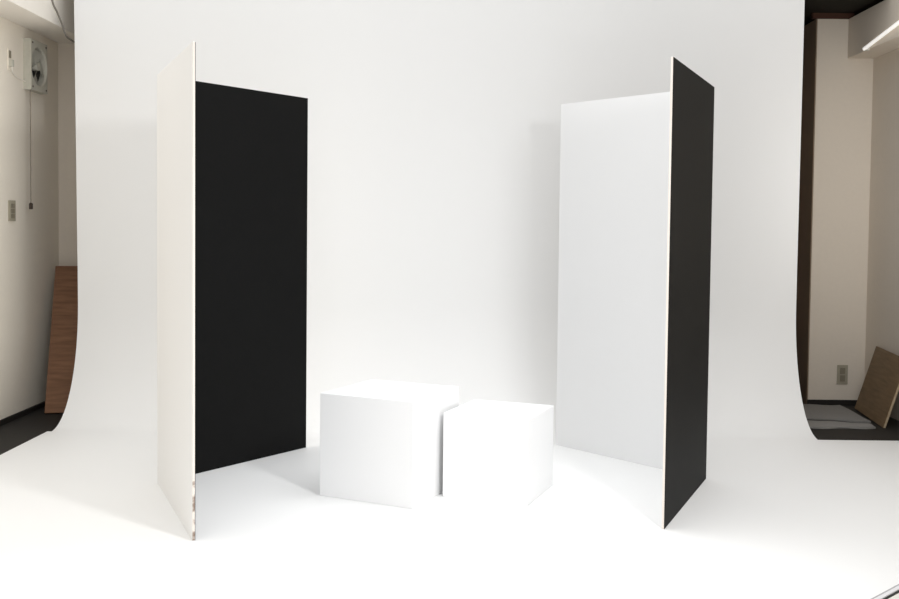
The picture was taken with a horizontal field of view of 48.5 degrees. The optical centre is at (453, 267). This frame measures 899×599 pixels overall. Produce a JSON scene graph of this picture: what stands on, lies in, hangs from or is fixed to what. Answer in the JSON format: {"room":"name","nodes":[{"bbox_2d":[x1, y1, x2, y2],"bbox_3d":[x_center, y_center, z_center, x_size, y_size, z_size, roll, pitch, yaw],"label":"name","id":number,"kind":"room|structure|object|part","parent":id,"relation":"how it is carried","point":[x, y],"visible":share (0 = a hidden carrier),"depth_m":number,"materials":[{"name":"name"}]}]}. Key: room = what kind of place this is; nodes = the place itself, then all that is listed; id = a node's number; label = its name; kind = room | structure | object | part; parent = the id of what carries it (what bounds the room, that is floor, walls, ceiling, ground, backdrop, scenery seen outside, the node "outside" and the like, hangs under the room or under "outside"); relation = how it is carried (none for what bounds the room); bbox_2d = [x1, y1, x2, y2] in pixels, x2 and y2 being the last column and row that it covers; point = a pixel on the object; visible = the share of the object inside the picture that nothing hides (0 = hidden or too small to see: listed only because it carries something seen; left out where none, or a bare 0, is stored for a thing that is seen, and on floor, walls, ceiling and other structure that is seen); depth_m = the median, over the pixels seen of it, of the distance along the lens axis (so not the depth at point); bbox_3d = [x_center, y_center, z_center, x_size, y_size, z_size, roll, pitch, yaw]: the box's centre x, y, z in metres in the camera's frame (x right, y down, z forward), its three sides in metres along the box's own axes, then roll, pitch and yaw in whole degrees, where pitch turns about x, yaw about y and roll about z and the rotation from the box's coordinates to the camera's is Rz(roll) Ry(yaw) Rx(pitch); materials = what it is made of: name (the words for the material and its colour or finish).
{"room":"studio","nodes":[
{"label":"studio","id":0,"kind":"room"},
{"bbox_2d":[0,16,58,419],"bbox_3d":[-2.618,-0.419,4.188,0.100,2.750,6.400,1,2,0],"label":"wall","id":1,"kind":"structure","parent":0,"point":[29,244],"depth_m":5.99,"materials":[{"name":"white paint"}]},
{"bbox_2d":[7,49,13,70],"bbox_3d":[-2.546,-1.197,5.742,0.026,0.120,0.040,1,2,0],"label":"power socket","id":2,"kind":"object","parent":1,"relation":"attached to","point":[10,63],"visible":1,"depth_m":5.73,"materials":[{"name":"white paint"}]},
{"bbox_3d":[-2.556,-1.197,5.742,0.006,0.120,0.040,1,2,0],"label":"plate","id":3,"kind":"part","parent":2,"relation":"part of","materials":[{"name":"white paint"}]},
{"bbox_2d":[8,200,15,220],"bbox_3d":[-2.562,-0.331,5.796,0.012,0.120,0.083,1,2,0],"label":"light switch","id":4,"kind":"object","parent":1,"relation":"attached to","point":[11,204],"visible":1,"depth_m":5.78,"materials":[{"name":"beige plastic"}]},
{"bbox_2d":[0,401,44,425],"bbox_3d":[-2.577,0.959,3.793,0.012,0.030,5.500,1,2,0],"label":"baseboard","id":5,"kind":"structure","parent":1,"relation":"attached to","point":[3,421],"depth_m":5.94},
{"bbox_2d":[23,38,46,208],"bbox_3d":[-2.538,-0.862,6.069,0.050,1.015,0.235,1,2,0],"label":"ventilation fan","id":6,"kind":"object","parent":1,"relation":"attached to","point":[34,52],"visible":1,"depth_m":6.00,"materials":[{"name":"white plastic"}]},
{"bbox_3d":[-2.529,-0.726,5.969,0.005,0.680,0.005,2,3,22],"label":"pull cord","id":7,"kind":"part","parent":6,"relation":"part of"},
{"bbox_3d":[-2.534,-1.219,5.992,0.024,0.105,0.082,1,2,0],"label":"blade","id":8,"kind":"part","parent":6,"relation":"part of","materials":[{"name":"plastic"}]},
{"bbox_3d":[-2.532,-1.280,6.054,0.018,0.082,0.107,1,2,20],"label":"blade","id":9,"kind":"part","parent":6,"relation":"part of","materials":[{"name":"plastic"}]},
{"bbox_3d":[-2.534,-1.218,6.116,0.024,0.105,0.082,1,2,0],"label":"blade","id":10,"kind":"part","parent":6,"relation":"part of","materials":[{"name":"plastic"}]},
{"bbox_2d":[0,0,74,42],"bbox_3d":[-2.442,-1.523,4.993,0.227,0.265,2.900,1,2,0],"label":"soffit","id":11,"kind":"structure","parent":0,"point":[40,17],"depth_m":5.80,"materials":[{"name":"beige paint"}]},
{"bbox_2d":[58,43,77,265],"bbox_3d":[-0.406,-0.411,6.939,4.322,2.560,0.900,1,2,0],"label":"wall","id":12,"kind":"structure","parent":0,"point":[66,107],"depth_m":6.48,"materials":[{"name":"beige paint"}]},
{"bbox_2d":[0,403,898,454],"bbox_3d":[0.073,1.031,3.845,5.512,0.060,7.200,1,2,0],"label":"floor","id":13,"kind":"structure","parent":0,"point":[14,433],"depth_m":5.69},
{"bbox_2d":[45,266,77,413],"bbox_3d":[-2.302,0.436,6.251,0.420,0.878,0.426,0,2,-13],"label":"wooden board","id":14,"kind":"object","parent":13,"relation":"on","point":[64,322],"visible":0.44,"depth_m":6.21,"materials":[{"name":"brown wood"}]},
{"bbox_2d":[0,431,898,486],"bbox_3d":[0.231,1.037,2.982,4.955,0.003,5.075,1,2,0],"label":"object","id":15,"kind":"structure","parent":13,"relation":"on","point":[881,458],"depth_m":5.18,"materials":[{"name":"white plastic"}]},
{"bbox_2d":[0,0,898,598],"bbox_3d":[-0.097,-0.246,3.179,4.256,2.537,5.374,1,2,0],"label":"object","id":16,"kind":"object","parent":15,"relation":"on","point":[433,169],"visible":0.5,"depth_m":5.82,"materials":[{"name":"white plastic"}]},
{"bbox_2d":[157,42,307,540],"bbox_3d":[-1.073,0.059,4.389,0.467,1.800,1.564,1,2,6],"label":"board","id":17,"kind":"object","parent":16,"relation":"on","point":[232,162],"visible":1,"depth_m":4.70,"materials":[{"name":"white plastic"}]},
{"bbox_3d":[-1.119,0.075,3.997,0.009,1.800,0.893,0,3,-24],"label":"panel","id":18,"kind":"part","parent":17,"relation":"part of","materials":[{"name":"white plastic"}]},
{"bbox_2d":[320,379,458,508],"bbox_3d":[-0.273,0.750,4.353,0.445,0.440,0.445,2,3,25],"label":"cube","id":19,"kind":"object","parent":16,"relation":"on","point":[381,441],"visible":0.89,"depth_m":4.17,"materials":[{"name":"white"}]},
{"bbox_2d":[443,399,553,505],"bbox_3d":[0.201,0.796,4.358,0.377,0.360,0.377,2,3,22],"label":"cube","id":20,"kind":"object","parent":16,"relation":"on","point":[494,451],"visible":1,"depth_m":4.20,"materials":[{"name":"white"}]},
{"bbox_2d":[556,57,713,528],"bbox_3d":[0.926,0.074,4.574,0.497,1.800,1.506,0,2,-10],"label":"board","id":21,"kind":"object","parent":16,"relation":"on","point":[636,172],"visible":1,"depth_m":4.87,"materials":[{"name":"white plastic"}]},
{"bbox_3d":[0.864,0.059,4.924,0.009,1.800,0.927,-1,3,-42],"label":"panel","id":22,"kind":"part","parent":21,"relation":"part of","materials":[{"name":"white plastic"}]},
{"bbox_2d":[871,584,898,598],"bbox_3d":[1.498,1.035,2.983,0.620,0.022,0.420,-1,3,-42],"label":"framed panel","id":23,"kind":"object","parent":16,"relation":"on","point":[892,593],"visible":1,"depth_m":3.12,"materials":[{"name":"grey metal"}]},
{"bbox_2d":[803,404,870,422],"bbox_3d":[2.317,0.918,6.333,0.454,0.012,0.566,1,2,4],"label":"mat","id":24,"kind":"object","parent":13,"relation":"on","point":[812,411],"visible":0.72,"depth_m":6.28,"materials":[{"name":"grey fabric"}]},
{"bbox_2d":[807,420,875,428],"bbox_3d":[2.277,0.933,5.963,0.425,0.012,0.259,1,2,0],"label":"mat","id":25,"kind":"object","parent":13,"relation":"on","point":[812,424],"visible":0.89,"depth_m":5.90,"materials":[{"name":"grey fabric"}]},
{"bbox_2d":[855,346,898,427],"bbox_3d":[2.632,0.726,6.151,0.134,0.423,0.594,1,2,6],"label":"plywood board","id":26,"kind":"object","parent":13,"relation":"on","point":[880,387],"visible":1,"depth_m":6.13,"materials":[{"name":"brown wood"}]},
{"bbox_2d":[808,19,872,399],"bbox_3d":[2.558,-0.371,6.939,0.372,2.545,0.700,1,2,0],"label":"wall","id":27,"kind":"structure","parent":0,"point":[844,85],"depth_m":6.59,"materials":[{"name":"beige paint"}]},
{"bbox_2d":[796,19,817,403],"bbox_3d":[2.368,-0.373,6.934,0.008,2.545,0.690,1,2,0],"label":"trim","id":28,"kind":"structure","parent":27,"relation":"attached to","point":[804,257],"depth_m":6.69,"materials":[{"name":"brown wood"}]},
{"bbox_2d":[807,399,856,405],"bbox_3d":[2.541,0.897,6.635,0.378,0.036,0.012,1,2,0],"label":"baseboard","id":29,"kind":"structure","parent":27,"relation":"attached to","point":[817,402],"depth_m":6.63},
{"bbox_2d":[837,365,847,383],"bbox_3d":[2.583,0.710,6.628,0.071,0.128,0.011,1,2,0],"label":"wall outlet","id":30,"kind":"object","parent":27,"relation":"attached to","point":[842,370],"visible":1,"depth_m":6.62,"materials":[{"name":"beige plastic"}]},
{"bbox_2d":[840,368,844,373],"bbox_3d":[2.583,0.685,6.624,0.033,0.042,0.005,1,2,0],"label":"socket","id":31,"kind":"object","parent":30,"relation":"attached to","point":[842,370],"depth_m":6.62,"materials":[{"name":"beige plastic"}]},
{"bbox_2d":[840,375,844,381],"bbox_3d":[2.583,0.735,6.626,0.033,0.042,0.005,1,2,0],"label":"socket","id":32,"kind":"object","parent":30,"relation":"attached to","point":[842,377],"depth_m":6.62,"materials":[{"name":"beige plastic"}]},
{"bbox_2d":[804,0,883,25],"bbox_3d":[0.889,-1.727,6.610,3.740,0.155,1.450,1,2,0],"label":"ceiling","id":33,"kind":"structure","parent":0,"point":[811,6],"depth_m":6.39,"materials":[{"name":"paint"}]},
{"bbox_2d":[864,49,898,420],"bbox_3d":[2.794,-0.359,4.188,0.100,2.750,6.400,1,2,0],"label":"wall","id":34,"kind":"structure","parent":0,"point":[882,308],"depth_m":6.35,"materials":[{"name":"beige paint"}]},
{"bbox_2d":[848,0,898,58],"bbox_3d":[2.671,-1.439,5.044,0.170,0.257,3.000,1,2,0],"label":"beam","id":35,"kind":"structure","parent":34,"relation":"attached to","point":[864,27],"depth_m":6.18,"materials":[{"name":"beige paint"}]},
{"bbox_2d":[862,20,898,50],"bbox_3d":[2.568,-1.420,5.624,0.036,0.186,1.192,1,2,0],"label":"fluorescent tube","id":36,"kind":"object","parent":35,"relation":"attached to","point":[867,47],"visible":1,"depth_m":5.97,"materials":[{"name":"white"}]},
{"bbox_3d":[-1.766,-1.775,6.609,1.572,0.119,1.450,1,2,0],"label":"ceiling","id":37,"kind":"structure","parent":0,"visible":0},
{"bbox_2d":[51,0,74,42],"bbox_3d":[-1.857,-1.471,6.082,1.326,0.436,0.304,-1,3,-42],"label":"hanging cable","id":38,"kind":"object","parent":37,"relation":"hanging from","point":[58,15],"visible":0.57,"depth_m":5.65,"materials":[{"name":"grey plastic"}]}
]}

